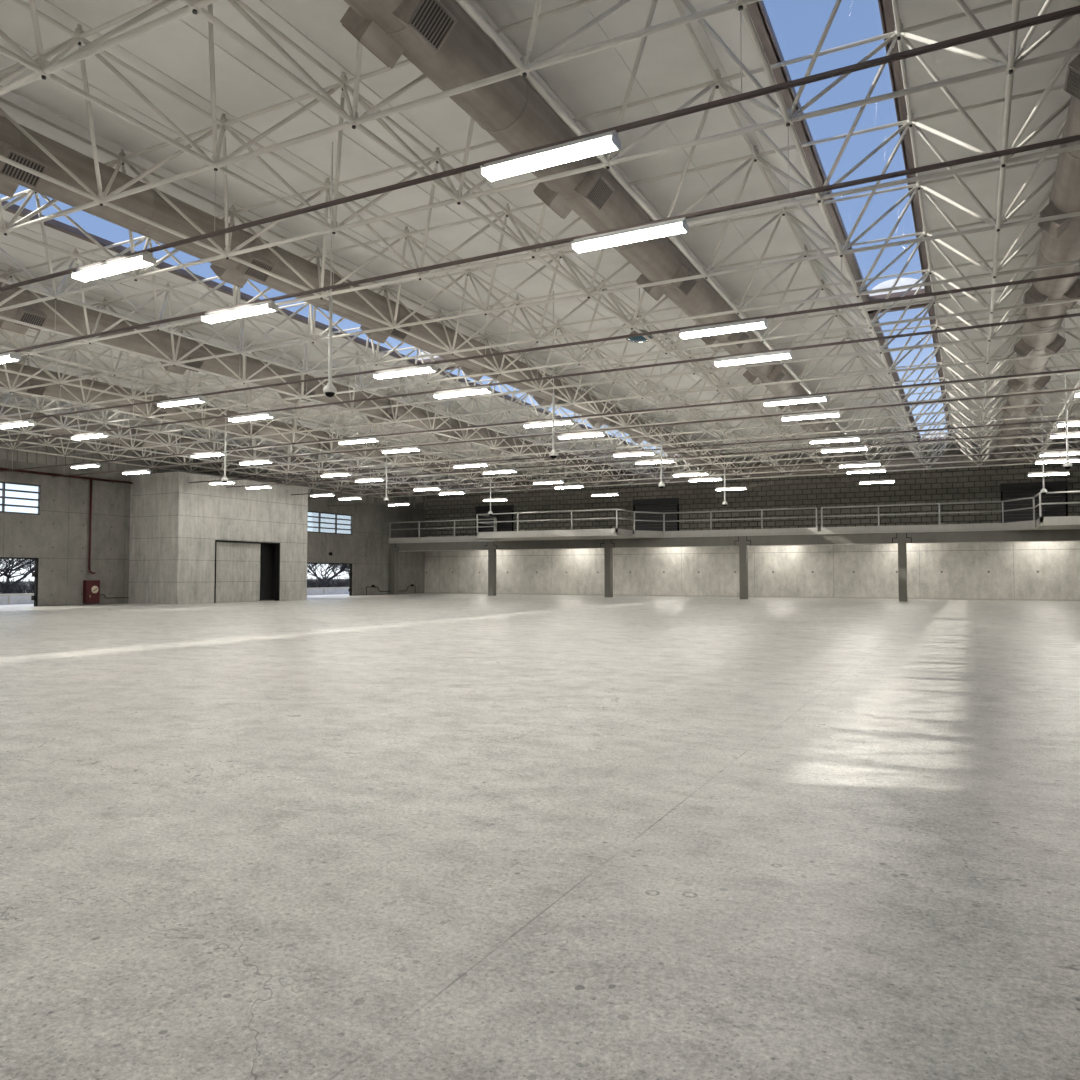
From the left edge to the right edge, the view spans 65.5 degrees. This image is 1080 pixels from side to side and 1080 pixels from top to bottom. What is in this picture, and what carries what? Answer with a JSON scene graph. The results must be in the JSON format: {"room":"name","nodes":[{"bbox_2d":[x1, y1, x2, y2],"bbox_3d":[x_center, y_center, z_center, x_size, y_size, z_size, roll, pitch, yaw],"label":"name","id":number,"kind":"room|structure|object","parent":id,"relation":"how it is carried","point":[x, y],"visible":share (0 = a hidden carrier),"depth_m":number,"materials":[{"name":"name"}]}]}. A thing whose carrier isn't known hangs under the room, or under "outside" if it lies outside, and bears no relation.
{"room":"empty warehouse","nodes":[
{"label":"empty warehouse","id":0,"kind":"room"},
{"bbox_2d":[0,579,347,593],"bbox_3d":[-59.734,8.076,154.019,153.000,0.270,380.000,-1,-3,27],"label":"ground","id":1,"kind":"structure","parent":0,"point":[308,579],"depth_m":169.40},
{"bbox_2d":[0,559,34,589],"bbox_3d":[-45.779,1.048,72.097,9.918,7.017,12.477,0,-2,1],"label":"bare tree","id":2,"kind":"object","parent":1,"relation":"on","point":[29,562],"visible":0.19,"depth_m":74.03,"materials":[{"name":"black plant"}]},
{"bbox_2d":[0,575,348,593],"bbox_3d":[-27.798,4.275,83.741,7.180,1.566,77.214,-1,-3,27],"label":"brushwood","id":3,"kind":"object","parent":1,"relation":"on","point":[11,589],"visible":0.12,"depth_m":64.48,"materials":[{"name":"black plant"}]},
{"bbox_2d":[307,564,349,582],"bbox_3d":[-26.590,2.638,106.072,10.799,6.634,11.731,-1,-3,27],"label":"bare tree","id":4,"kind":"object","parent":1,"relation":"on","point":[312,565],"visible":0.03,"depth_m":106.19,"materials":[{"name":"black plant"}]},
{"bbox_2d":[0,594,348,606],"bbox_3d":[-2.535,5.479,91.046,6.300,0.280,280.000,-1,-3,27],"label":"ground","id":5,"kind":"structure","parent":0,"point":[31,604],"depth_m":44.64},
{"bbox_2d":[0,587,348,603],"bbox_3d":[-21.046,3.791,60.124,0.480,0.550,72.000,-1,-3,27],"label":"wall","id":6,"kind":"structure","parent":5,"relation":"on","point":[24,598],"depth_m":46.15,"materials":[{"name":"paint"}]},
{"bbox_2d":[0,459,424,605],"bbox_3d":[-24.818,-0.271,40.352,0.140,6.960,67.100,-1,-3,27],"label":"wall","id":7,"kind":"structure","parent":0,"point":[58,536],"depth_m":44.01,"materials":[{"name":"concrete"}]},
{"bbox_2d":[0,557,38,606],"bbox_3d":[-26.000,1.927,37.831,0.270,2.360,6.800,-1,-3,27],"label":"door","id":8,"kind":"structure","parent":7,"relation":"in","point":[34,574],"depth_m":40.76,"materials":[{"name":"black paint"}]},
{"bbox_2d":[0,481,40,514],"bbox_3d":[-26.049,-2.074,38.010,0.170,1.470,6.880,-1,-3,27],"label":"window","id":9,"kind":"structure","parent":7,"relation":"in","point":[3,489],"depth_m":40.11,"materials":[{"name":"white metal"}]},
{"bbox_2d":[0,468,132,573],"bbox_3d":[-29.469,-1.237,30.940,0.195,4.987,32.350,-1,-3,27],"label":"pipe","id":10,"kind":"object","parent":7,"relation":"attached to","point":[22,471],"visible":0.92,"depth_m":43.15,"materials":[{"name":"red metal"}]},
{"bbox_2d":[83,580,99,602],"bbox_3d":[-23.039,2.658,43.176,0.342,1.180,0.760,-1,-3,27],"label":"cabinet","id":11,"kind":"object","parent":7,"relation":"attached to","point":[91,588],"visible":1,"depth_m":43.02,"materials":[{"name":"red metal"}]},
{"bbox_2d":[0,428,424,509],"bbox_3d":[-24.860,-4.808,40.402,0.150,2.110,66.820,-1,-3,27],"label":"cladding","id":12,"kind":"object","parent":7,"relation":"attached to","point":[6,454],"visible":0.22,"depth_m":45.86,"materials":[{"name":"metal"}]},
{"bbox_2d":[307,507,816,537],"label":"railing","id":13,"kind":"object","parent":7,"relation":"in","point":[322,522],"depth_m":57.85,"materials":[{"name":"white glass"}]},
{"bbox_2d":[128,472,307,604],"bbox_3d":[-18.307,0.095,48.749,3.780,6.920,9.560,-1,-3,27],"label":"wall","id":14,"kind":"structure","parent":0,"point":[176,523],"depth_m":45.13,"materials":[{"name":"concrete"}]},
{"bbox_2d":[214,540,279,602],"bbox_3d":[-16.736,1.802,47.918,0.350,3.440,4.820,-1,-3,27],"label":"door","id":15,"kind":"structure","parent":14,"relation":"in","point":[237,563],"depth_m":47.55,"materials":[{"name":"black paint"}]},
{"bbox_2d":[261,544,274,599],"bbox_3d":[-17.644,1.869,51.485,2.360,3.600,2.400,-1,-3,27],"label":"lining","id":16,"kind":"object","parent":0,"point":[267,550],"visible":0.14,"depth_m":51.04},
{"bbox_2d":[477,511,511,531],"bbox_3d":[-3.626,-1.046,66.857,3.350,2.390,0.050,-1,-3,27],"label":"railing","id":17,"kind":"object","parent":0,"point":[501,527],"depth_m":66.71,"materials":[{"name":"metal"}]},
{"bbox_2d":[0,593,1079,1079],"bbox_3d":[0.939,2.781,26.845,58.500,0.250,67.400,-1,-3,27],"label":"floor","id":18,"kind":"structure","parent":0,"point":[419,836],"depth_m":4.81,"materials":[{"name":"concrete"}]},
{"bbox_2d":[389,543,397,594],"bbox_3d":[-11.377,2.261,65.573,0.960,3.975,0.440,-1,-3,27],"label":"concrete column","id":19,"kind":"structure","parent":18,"relation":"on","point":[393,550],"depth_m":65.39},
{"bbox_2d":[395,541,487,551],"bbox_3d":[-7.413,0.507,63.677,8.370,0.625,0.525,-1,-3,27],"label":"concrete beam","id":20,"kind":"structure","parent":19,"relation":"on","point":[440,546],"depth_m":63.35,"materials":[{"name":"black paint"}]},
{"bbox_2d":[389,516,1079,542],"bbox_3d":[14.005,-0.481,52.495,57.888,0.420,9.494,-1,-3,27],"label":"deck","id":21,"kind":"object","parent":20,"relation":"on","point":[1063,522],"visible":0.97,"depth_m":52.43,"materials":[{"name":"concrete"}]},
{"bbox_2d":[611,536,738,547],"bbox_3d":[8.815,0.165,55.367,8.740,0.625,0.525,-1,-3,27],"label":"concrete beam","id":22,"kind":"structure","parent":21,"relation":"attached to","point":[727,541],"depth_m":55.01,"materials":[{"name":"black paint"}]},
{"bbox_2d":[746,533,896,545],"bbox_3d":[17.034,-0.009,51.158,8.770,0.625,0.525,-1,-3,27],"label":"concrete beam","id":23,"kind":"structure","parent":21,"relation":"attached to","point":[872,538],"depth_m":50.81,"materials":[{"name":"black paint"}]},
{"bbox_2d":[821,491,1079,526],"bbox_3d":[27.320,-1.702,43.053,25.450,1.243,4.690,-1,-3,27],"label":"railing","id":24,"kind":"object","parent":21,"relation":"on","point":[1039,493],"visible":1,"depth_m":47.39,"materials":[{"name":"metal"}]},
{"bbox_2d":[906,529,1079,543],"bbox_3d":[25.279,-0.182,46.936,8.800,0.625,0.525,-1,-3,27],"label":"concrete beam","id":25,"kind":"structure","parent":21,"relation":"attached to","point":[1063,534],"depth_m":46.63,"materials":[{"name":"black paint"}]},
{"bbox_2d":[485,541,496,595],"bbox_3d":[-3.501,2.095,61.540,0.960,3.975,0.440,-1,-3,27],"label":"concrete column","id":26,"kind":"structure","parent":18,"relation":"on","point":[491,548],"depth_m":61.35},
{"bbox_2d":[494,539,603,549],"bbox_3d":[0.619,0.337,59.564,8.720,0.625,0.525,-1,-3,27],"label":"concrete beam","id":27,"kind":"structure","parent":26,"relation":"on","point":[584,543],"depth_m":59.23,"materials":[{"name":"black paint"}]},
{"bbox_2d":[601,539,613,596],"bbox_3d":[4.686,1.923,57.348,0.960,3.975,0.440,-1,-3,27],"label":"concrete column","id":28,"kind":"structure","parent":18,"relation":"on","point":[608,547],"depth_m":57.17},
{"bbox_2d":[735,536,750,598],"bbox_3d":[12.892,1.750,53.146,0.960,3.975,0.440,-1,-3,27],"label":"concrete column","id":29,"kind":"structure","parent":18,"relation":"on","point":[743,545],"depth_m":52.95,"materials":[{"name":"concrete"}]},
{"bbox_2d":[893,533,910,600],"bbox_3d":[21.123,1.576,48.931,0.960,3.975,0.440,-1,-3,27],"label":"concrete column","id":30,"kind":"structure","parent":18,"relation":"on","point":[901,539],"depth_m":48.74,"materials":[{"name":"concrete"}]},
{"bbox_2d":[0,0,1079,481],"bbox_3d":[0.939,-6.423,27.224,58.500,0.085,67.400,-1,-3,27],"label":"ceiling","id":31,"kind":"structure","parent":0,"point":[174,54],"depth_m":15.56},
{"bbox_2d":[1,201,445,363],"bbox_3d":[-9.625,-6.987,17.961,1.720,0.520,26.130,-1,-3,27],"label":"skylight","id":32,"kind":"object","parent":31,"relation":"attached to","point":[52,223],"visible":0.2,"depth_m":21.09,"materials":[{"name":"brown paint"}]},
{"bbox_2d":[0,0,1079,497],"bbox_3d":[-0.581,-5.606,25.384,57.610,1.770,60.110,-1,-3,27],"label":"frame","id":33,"kind":"object","parent":31,"relation":"attached to","point":[1013,61],"visible":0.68,"depth_m":18.87,"materials":[{"name":"grey paint"}]},
{"bbox_2d":[0,405,445,492],"bbox_3d":[-20.972,-4.986,37.589,1.211,1.025,59.350,-1,-3,27],"label":"air duct","id":34,"kind":"object","parent":33,"relation":"hanging from","point":[48,420],"visible":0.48,"depth_m":42.11,"materials":[{"name":"metal"}]},
{"bbox_2d":[395,445,1079,495],"bbox_3d":[14.283,-4.407,53.417,57.300,0.920,0.920,-1,-3,27],"label":"duct","id":35,"kind":"object","parent":34,"relation":"attached to","point":[1074,446],"visible":0.38,"depth_m":51.95,"materials":[{"name":"metal"}]},
{"bbox_2d":[221,379,227,482],"bbox_3d":[-10.283,-4.038,27.484,0.230,4.370,0.230,-1,-3,27],"label":"sensor","id":36,"kind":"object","parent":33,"relation":"hanging from","point":[224,479],"visible":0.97,"depth_m":27.41,"materials":[{"name":"white plastic"}]},
{"bbox_2d":[0,362,533,488],"bbox_3d":[-14.298,-5.127,34.171,1.211,1.025,59.350,-1,-3,27],"label":"air duct","id":37,"kind":"object","parent":33,"relation":"hanging from","point":[54,390],"visible":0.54,"depth_m":33.74,"materials":[{"name":"metal"}]},
{"bbox_2d":[27,385,44,394],"bbox_3d":[-16.878,-5.019,28.118,0.013,0.360,0.540,46,18,21],"label":"grille","id":38,"kind":"object","parent":37,"relation":"attached to","point":[38,390],"depth_m":28.14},
{"bbox_2d":[0,282,632,482],"bbox_3d":[-7.623,-5.267,30.753,1.211,1.025,59.350,-1,-3,27],"label":"air duct","id":39,"kind":"object","parent":33,"relation":"hanging from","point":[39,314],"visible":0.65,"depth_m":25.58,"materials":[{"name":"metal"}]},
{"bbox_2d":[21,313,44,328],"bbox_3d":[-12.380,-5.335,20.459,0.013,0.360,0.540,46,18,21],"label":"grille","id":40,"kind":"object","parent":39,"relation":"attached to","point":[37,319],"depth_m":20.45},
{"bbox_2d":[183,358,202,370],"bbox_3d":[-10.204,-5.160,24.700,0.013,0.360,0.540,46,18,21],"label":"grille","id":41,"kind":"object","parent":39,"relation":"attached to","point":[196,364],"depth_m":24.70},
{"bbox_2d":[323,142,336,396],"bbox_3d":[-3.532,-4.585,14.203,0.230,4.370,0.230,-1,-3,27],"label":"sensor","id":42,"kind":"object","parent":33,"relation":"hanging from","point":[329,389],"visible":1,"depth_m":14.13,"materials":[{"name":"white plastic"}]},
{"bbox_2d":[0,115,742,477],"bbox_3d":[-0.949,-5.408,27.335,1.211,1.025,59.350,-1,-3,27],"label":"air duct","id":43,"kind":"object","parent":33,"relation":"hanging from","point":[15,146],"visible":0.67,"depth_m":16.86,"materials":[{"name":"metal"}]},
{"bbox_2d":[2,153,43,185],"bbox_3d":[-7.881,-5.650,12.800,0.013,0.360,0.540,46,18,21],"label":"grille","id":44,"kind":"object","parent":43,"relation":"attached to","point":[12,172],"depth_m":12.79,"materials":[{"name":"metal"}]},
{"bbox_2d":[246,260,271,280],"bbox_3d":[-5.705,-5.475,17.041,0.013,0.360,0.540,46,18,21],"label":"grille","id":45,"kind":"object","parent":43,"relation":"attached to","point":[253,273],"depth_m":17.03,"materials":[{"name":"metal"}]},
{"bbox_2d":[392,324,409,337],"bbox_3d":[-3.530,-5.301,21.282,0.013,0.360,0.540,46,18,21],"label":"grille","id":46,"kind":"object","parent":43,"relation":"attached to","point":[395,333],"depth_m":21.33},
{"bbox_2d":[0,5,1079,290],"bbox_3d":[-6.381,-4.785,12.861,57.900,0.980,0.050,-1,-3,27],"label":"track","id":47,"kind":"object","parent":33,"relation":"hanging from","point":[1075,10],"visible":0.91,"depth_m":8.84,"materials":[{"name":"metal"}]},
{"bbox_2d":[71,251,156,282],"bbox_3d":[-6.577,-4.212,12.938,1.660,0.160,0.270,-1,-3,27],"label":"strip light","id":48,"kind":"object","parent":47,"relation":"attached to","point":[143,259],"visible":1,"depth_m":12.91,"materials":[{"name":"white plastic"}]},
{"bbox_2d":[480,130,620,182],"bbox_3d":[0.098,-4.352,9.520,1.660,0.160,0.270,-1,-3,27],"label":"strip light","id":49,"kind":"object","parent":47,"relation":"attached to","point":[605,142],"visible":1,"depth_m":9.49,"materials":[{"name":"white plastic"}]},
{"bbox_2d":[0,128,1079,353],"bbox_3d":[-5.241,-4.694,15.084,57.900,0.980,0.050,-1,-3,27],"label":"track","id":50,"kind":"object","parent":33,"relation":"hanging from","point":[1077,137],"visible":0.99,"depth_m":11.44,"materials":[{"name":"metal"}]},
{"bbox_2d":[0,352,20,363],"bbox_3d":[-12.111,-3.979,18.579,1.660,0.160,0.270,-1,-3,27],"label":"strip light","id":51,"kind":"object","parent":50,"relation":"attached to","point":[11,356],"visible":1,"depth_m":18.26,"materials":[{"name":"white plastic"}]},
{"bbox_2d":[201,300,277,323],"bbox_3d":[-5.437,-4.120,15.161,1.660,0.160,0.270,-1,-3,27],"label":"strip light","id":52,"kind":"object","parent":50,"relation":"attached to","point":[266,306],"visible":1,"depth_m":15.12,"materials":[{"name":"white plastic"}]},
{"bbox_2d":[571,217,688,253],"bbox_3d":[1.238,-4.261,11.743,1.660,0.160,0.270,-1,-3,27],"label":"strip light","id":53,"kind":"object","parent":50,"relation":"attached to","point":[675,226],"visible":1,"depth_m":11.71,"materials":[{"name":"white plastic"}]},
{"bbox_2d":[0,257,1079,422],"bbox_3d":[-2.960,-4.511,19.530,57.900,0.980,0.050,-1,-3,27],"label":"track","id":54,"kind":"object","parent":33,"relation":"hanging from","point":[1077,273],"visible":1,"depth_m":17.08,"materials":[{"name":"metal"}]},
{"bbox_2d":[0,419,35,428],"bbox_3d":[-16.505,-3.656,26.442,1.660,0.160,0.270,-1,-3,27],"label":"strip light","id":55,"kind":"object","parent":54,"relation":"attached to","point":[27,422],"visible":1,"depth_m":26.36,"materials":[{"name":"white plastic"}]},
{"bbox_2d":[157,395,205,407],"bbox_3d":[-9.831,-3.796,23.024,1.660,0.160,0.270,-1,-3,27],"label":"strip light","id":56,"kind":"object","parent":54,"relation":"attached to","point":[196,399],"visible":1,"depth_m":22.98,"materials":[{"name":"white plastic"}]},
{"bbox_2d":[373,364,437,379],"bbox_3d":[-3.156,-3.937,19.607,1.660,0.160,0.270,-1,-3,27],"label":"strip light","id":57,"kind":"object","parent":54,"relation":"attached to","point":[420,369],"visible":1,"depth_m":19.57,"materials":[{"name":"white plastic"}]},
{"bbox_2d":[679,318,767,339],"bbox_3d":[3.518,-4.078,16.189,1.660,0.160,0.270,-1,-3,27],"label":"strip light","id":58,"kind":"object","parent":54,"relation":"attached to","point":[761,323],"visible":1,"depth_m":16.15,"materials":[{"name":"white plastic"}]},
{"bbox_2d":[0,313,1079,443],"bbox_3d":[-1.820,-4.419,21.753,57.900,0.980,0.050,-1,-3,27],"label":"track","id":59,"kind":"object","parent":33,"relation":"hanging from","point":[1075,314],"visible":1,"depth_m":19.74,"materials":[{"name":"metal"}]},
{"bbox_2d":[71,431,108,439],"bbox_3d":[-15.365,-3.564,28.665,1.660,0.160,0.270,-1,-3,27],"label":"strip light","id":60,"kind":"object","parent":59,"relation":"attached to","point":[103,433],"visible":1,"depth_m":28.61,"materials":[{"name":"white plastic"}]},
{"bbox_2d":[228,412,274,421],"bbox_3d":[-8.690,-3.705,25.247,1.660,0.160,0.270,-1,-3,27],"label":"strip light","id":61,"kind":"object","parent":59,"relation":"attached to","point":[262,415],"visible":1,"depth_m":25.19,"materials":[{"name":"white plastic"}]},
{"bbox_2d":[433,386,492,398],"bbox_3d":[-2.016,-3.845,21.829,1.660,0.160,0.270,-1,-3,27],"label":"strip light","id":62,"kind":"object","parent":59,"relation":"attached to","point":[482,389],"visible":1,"depth_m":21.79,"materials":[{"name":"white plastic"}]},
{"bbox_2d":[714,350,791,366],"bbox_3d":[4.659,-3.986,18.412,1.660,0.160,0.270,-1,-3,27],"label":"strip light","id":63,"kind":"object","parent":59,"relation":"attached to","point":[777,355],"visible":1,"depth_m":18.38,"materials":[{"name":"white plastic"}]},
{"bbox_2d":[0,369,1079,471],"bbox_3d":[0.460,-4.236,26.198,57.900,0.980,0.050,-1,-3,27],"label":"track","id":64,"kind":"object","parent":33,"relation":"hanging from","point":[1070,370],"visible":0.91,"depth_m":25.21,"materials":[{"name":"metal"}]},
{"bbox_2d":[191,451,223,457],"bbox_3d":[-13.084,-3.381,33.111,1.660,0.160,0.270,-1,-3,27],"label":"strip light","id":65,"kind":"object","parent":64,"relation":"attached to","point":[215,453],"visible":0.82,"depth_m":33.07,"materials":[{"name":"white plastic"}]},
{"bbox_2d":[338,436,379,444],"bbox_3d":[-6.410,-3.522,29.693,1.660,0.160,0.270,-1,-3,27],"label":"strip light","id":66,"kind":"object","parent":64,"relation":"attached to","point":[375,438],"visible":1,"depth_m":29.65,"materials":[{"name":"white plastic"}]},
{"bbox_2d":[523,418,573,427],"bbox_3d":[0.265,-3.663,26.275,1.660,0.160,0.270,-1,-3,27],"label":"strip light","id":67,"kind":"object","parent":64,"relation":"attached to","point":[567,420],"visible":1,"depth_m":26.25,"materials":[{"name":"white plastic"}]},
{"bbox_2d":[763,394,827,406],"bbox_3d":[6.939,-3.803,22.858,1.660,0.160,0.270,-1,-3,27],"label":"strip light","id":68,"kind":"object","parent":64,"relation":"attached to","point":[814,398],"visible":1,"depth_m":22.82,"materials":[{"name":"white plastic"}]},
{"bbox_2d":[549,291,557,458],"bbox_3d":[0.348,-4.276,21.703,0.230,4.370,0.230,-1,-3,27],"label":"sensor","id":69,"kind":"object","parent":33,"relation":"hanging from","point":[553,454],"visible":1,"depth_m":21.64,"materials":[{"name":"white plastic"}]},
{"bbox_2d":[52,388,1079,476],"bbox_3d":[1.601,-4.145,28.422,57.900,0.980,0.050,-1,-3,27],"label":"track","id":70,"kind":"object","parent":33,"relation":"hanging from","point":[1067,390],"visible":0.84,"depth_m":27.37,"materials":[{"name":"metal"}]},
{"bbox_2d":[382,446,420,453],"bbox_3d":[-5.270,-3.430,31.916,1.660,0.160,0.270,-1,-3,27],"label":"strip light","id":71,"kind":"object","parent":70,"relation":"attached to","point":[414,448],"visible":1,"depth_m":31.86,"materials":[{"name":"white plastic"}]},
{"bbox_2d":[558,430,604,438],"bbox_3d":[1.405,-3.571,28.498,1.660,0.160,0.270,-1,-3,27],"label":"strip light","id":72,"kind":"object","parent":70,"relation":"attached to","point":[591,433],"visible":1,"depth_m":28.46,"materials":[{"name":"white plastic"}]},
{"bbox_2d":[781,410,839,420],"bbox_3d":[8.079,-3.712,25.080,1.660,0.160,0.270,-1,-3,27],"label":"strip light","id":73,"kind":"object","parent":70,"relation":"attached to","point":[826,414],"visible":1,"depth_m":25.04,"materials":[{"name":"white plastic"}]},
{"bbox_2d":[340,0,867,468],"bbox_3d":[5.726,-5.549,23.917,1.211,1.025,59.350,-1,-3,27],"label":"air duct","id":74,"kind":"object","parent":33,"relation":"hanging from","point":[438,37],"visible":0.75,"depth_m":11.98,"materials":[{"name":"metal"}]},
{"bbox_2d":[411,0,452,47],"bbox_3d":[-1.206,-5.790,9.382,0.013,0.360,0.540,46,18,21],"label":"grille","id":75,"kind":"object","parent":74,"relation":"attached to","point":[431,21],"depth_m":9.37,"materials":[{"name":"metal"}]},
{"bbox_2d":[588,179,611,208],"bbox_3d":[0.969,-5.616,13.623,0.013,0.360,0.540,46,18,21],"label":"grille","id":76,"kind":"object","parent":74,"relation":"attached to","point":[599,190],"depth_m":13.59,"materials":[{"name":"metal"}]},
{"bbox_2d":[680,275,696,292],"bbox_3d":[3.145,-5.441,17.865,0.013,0.360,0.540,46,18,21],"label":"grille","id":77,"kind":"object","parent":74,"relation":"attached to","point":[686,286],"depth_m":17.87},
{"bbox_2d":[152,418,1079,482],"bbox_3d":[3.881,-3.962,32.867,57.900,0.980,0.050,-1,-3,27],"label":"track","id":78,"kind":"object","parent":33,"relation":"hanging from","point":[1079,418],"visible":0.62,"depth_m":31.80,"materials":[{"name":"metal"}]},
{"bbox_2d":[613,450,654,456],"bbox_3d":[3.685,-3.388,32.944,1.660,0.160,0.270,-1,-3,27],"label":"strip light","id":79,"kind":"object","parent":78,"relation":"attached to","point":[648,452],"visible":1,"depth_m":32.91,"materials":[{"name":"white plastic"}]},
{"bbox_2d":[810,435,859,443],"bbox_3d":[10.360,-3.529,29.526,1.660,0.160,0.270,-1,-3,27],"label":"strip light","id":80,"kind":"object","parent":78,"relation":"attached to","point":[846,438],"visible":1,"depth_m":29.48,"materials":[{"name":"white plastic"}]},
{"bbox_2d":[626,288,652,342],"bbox_3d":[2.478,-5.638,20.892,0.680,1.415,0.680,-1,-3,27],"label":"lamp","id":81,"kind":"object","parent":33,"relation":"hanging from","point":[639,339],"visible":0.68,"depth_m":20.77,"materials":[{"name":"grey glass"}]},
{"bbox_2d":[227,430,1079,487],"bbox_3d":[5.021,-3.870,35.090,57.900,0.980,0.050,-1,-3,27],"label":"track","id":82,"kind":"object","parent":33,"relation":"hanging from","point":[1074,430],"visible":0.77,"depth_m":34.22,"materials":[{"name":"metal"}]},
{"bbox_2d":[635,458,674,464],"bbox_3d":[4.826,-3.296,35.167,1.660,0.160,0.270,-1,-3,27],"label":"strip light","id":83,"kind":"object","parent":82,"relation":"attached to","point":[668,460],"visible":1,"depth_m":35.13,"materials":[{"name":"white plastic"}]},
{"bbox_2d":[821,445,867,452],"bbox_3d":[11.500,-3.437,31.749,1.660,0.160,0.270,-1,-3,27],"label":"strip light","id":84,"kind":"object","parent":82,"relation":"attached to","point":[850,448],"visible":1,"depth_m":31.70,"materials":[{"name":"white plastic"}]},
{"bbox_2d":[291,449,1079,494],"bbox_3d":[7.302,-3.687,39.536,57.900,0.980,0.050,-1,-3,27],"label":"track","id":85,"kind":"object","parent":33,"relation":"hanging from","point":[1069,449],"visible":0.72,"depth_m":38.99,"materials":[{"name":"metal"}]},
{"bbox_2d":[839,461,880,467],"bbox_3d":[13.781,-3.254,36.195,1.660,0.160,0.270,-1,-3,27],"label":"strip light","id":86,"kind":"object","parent":85,"relation":"attached to","point":[878,463],"visible":1,"depth_m":36.15,"materials":[{"name":"white plastic"}]},
{"bbox_2d":[1039,450,1079,456],"bbox_3d":[20.455,-3.395,32.777,1.660,0.160,0.270,-1,-3,27],"label":"strip light","id":87,"kind":"object","parent":85,"relation":"attached to","point":[1071,452],"visible":1,"depth_m":32.82,"materials":[{"name":"white plastic"}]},
{"bbox_2d":[308,456,1079,498],"bbox_3d":[8.442,-3.596,41.759,57.900,0.980,0.050,-1,-3,27],"label":"track","id":88,"kind":"object","parent":33,"relation":"hanging from","point":[749,456],"visible":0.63,"depth_m":41.20,"materials":[{"name":"metal"}]},
{"bbox_2d":[847,468,885,473],"bbox_3d":[14.921,-3.163,38.418,1.660,0.160,0.270,-1,-3,27],"label":"strip light","id":89,"kind":"object","parent":88,"relation":"attached to","point":[876,469],"visible":1,"depth_m":38.38,"materials":[{"name":"white plastic"}]},
{"bbox_2d":[1035,458,1079,463],"bbox_3d":[21.595,-3.303,35.000,1.660,0.160,0.270,-1,-3,27],"label":"strip light","id":90,"kind":"object","parent":88,"relation":"attached to","point":[1063,460],"visible":1,"depth_m":34.98,"materials":[{"name":"white plastic"}]},
{"bbox_2d":[993,54,1079,463],"bbox_3d":[12.400,-5.689,20.499,1.211,1.025,59.350,-1,-3,27],"label":"air duct","id":91,"kind":"object","parent":33,"relation":"hanging from","point":[1060,240],"visible":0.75,"depth_m":17.99,"materials":[{"name":"metal"}]},
{"bbox_2d":[1066,70,1079,98],"bbox_3d":[6.826,-5.739,10.624,0.013,0.360,0.540,-47,-21,18],"label":"grille","id":92,"kind":"object","parent":91,"relation":"attached to","point":[1072,76],"depth_m":10.65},
{"bbox_2d":[1063,319,1071,468],"bbox_3d":[14.923,-4.189,23.828,0.230,4.370,0.230,-1,-3,27],"label":"sensor","id":93,"kind":"object","parent":33,"relation":"hanging from","point":[1067,464],"visible":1,"depth_m":23.76,"materials":[{"name":"white plastic"}]},
{"bbox_2d":[435,366,680,457],"bbox_3d":[2.747,-5.995,42.080,1.720,0.520,26.180,-1,-3,27],"label":"skylight","id":94,"kind":"object","parent":31,"relation":"attached to","point":[507,397],"visible":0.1,"depth_m":36.36,"materials":[{"name":"brown paint"}]},
{"bbox_2d":[746,0,931,301],"bbox_3d":[3.724,-7.269,11.126,1.720,0.520,26.130,-1,-3,27],"label":"skylight","id":95,"kind":"object","parent":31,"relation":"attached to","point":[758,13],"visible":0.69,"depth_m":14.31,"materials":[{"name":"brown paint"}]},
{"bbox_2d":[868,303,951,440],"bbox_3d":[16.096,-6.276,35.245,1.720,0.520,26.180,-1,-3,27],"label":"skylight","id":96,"kind":"object","parent":31,"relation":"attached to","point":[931,312],"visible":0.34,"depth_m":28.75,"materials":[{"name":"brown paint"}]},
{"bbox_2d":[425,462,1079,599],"bbox_3d":[16.241,-0.647,56.868,58.500,9.070,0.300,-1,-3,27],"label":"wall","id":97,"kind":"structure","parent":0,"point":[993,570],"depth_m":56.48,"materials":[{"name":"concrete"}]},
{"bbox_2d":[475,505,513,535],"bbox_3d":[-3.651,-1.293,66.818,3.470,2.880,0.160,-1,-3,27],"label":"roller shutter","id":98,"kind":"object","parent":97,"relation":"attached to","point":[501,527],"visible":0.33,"depth_m":66.68,"materials":[{"name":"black paint"}]},
{"bbox_2d":[633,498,678,533],"bbox_3d":[8.363,-1.546,60.666,3.470,2.880,0.160,-1,-3,27],"label":"roller shutter","id":99,"kind":"object","parent":97,"relation":"attached to","point":[663,504],"visible":0.54,"depth_m":60.67,"materials":[{"name":"black paint"}]},
{"bbox_2d":[635,505,676,530],"bbox_3d":[8.388,-1.300,60.704,3.350,2.390,0.050,-1,-3,27],"label":"curtain","id":100,"kind":"object","parent":99,"relation":"hanging from","point":[645,525],"depth_m":60.73,"materials":[{"name":"black"}]},
{"bbox_2d":[424,592,1079,600],"bbox_3d":[16.166,3.828,56.537,57.900,0.100,0.030,-1,-3,27],"label":"baseboard","id":101,"kind":"structure","parent":97,"relation":"attached to","point":[424,592],"depth_m":56.25,"materials":[{"name":"concrete"}]},
{"bbox_2d":[1000,481,1067,522],"bbox_3d":[29.356,-1.989,49.915,3.450,2.880,0.160,-1,-3,27],"label":"roller shutter","id":102,"kind":"object","parent":97,"relation":"attached to","point":[1017,488],"visible":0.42,"depth_m":49.99,"materials":[{"name":"black paint"}]},
{"bbox_3d":[26.836,-2.421,13.775,0.300,9.070,67.400,-1,-3,27],"label":"wall","id":103,"kind":"structure","parent":0,"visible":0},
{"bbox_2d":[331,469,1079,505],"bbox_3d":[10.723,-3.413,46.205,57.900,0.980,0.050,-1,-3,27],"label":"track","id":104,"kind":"object","parent":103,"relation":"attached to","point":[1077,469],"visible":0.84,"depth_m":46.18,"materials":[{"name":"metal"}]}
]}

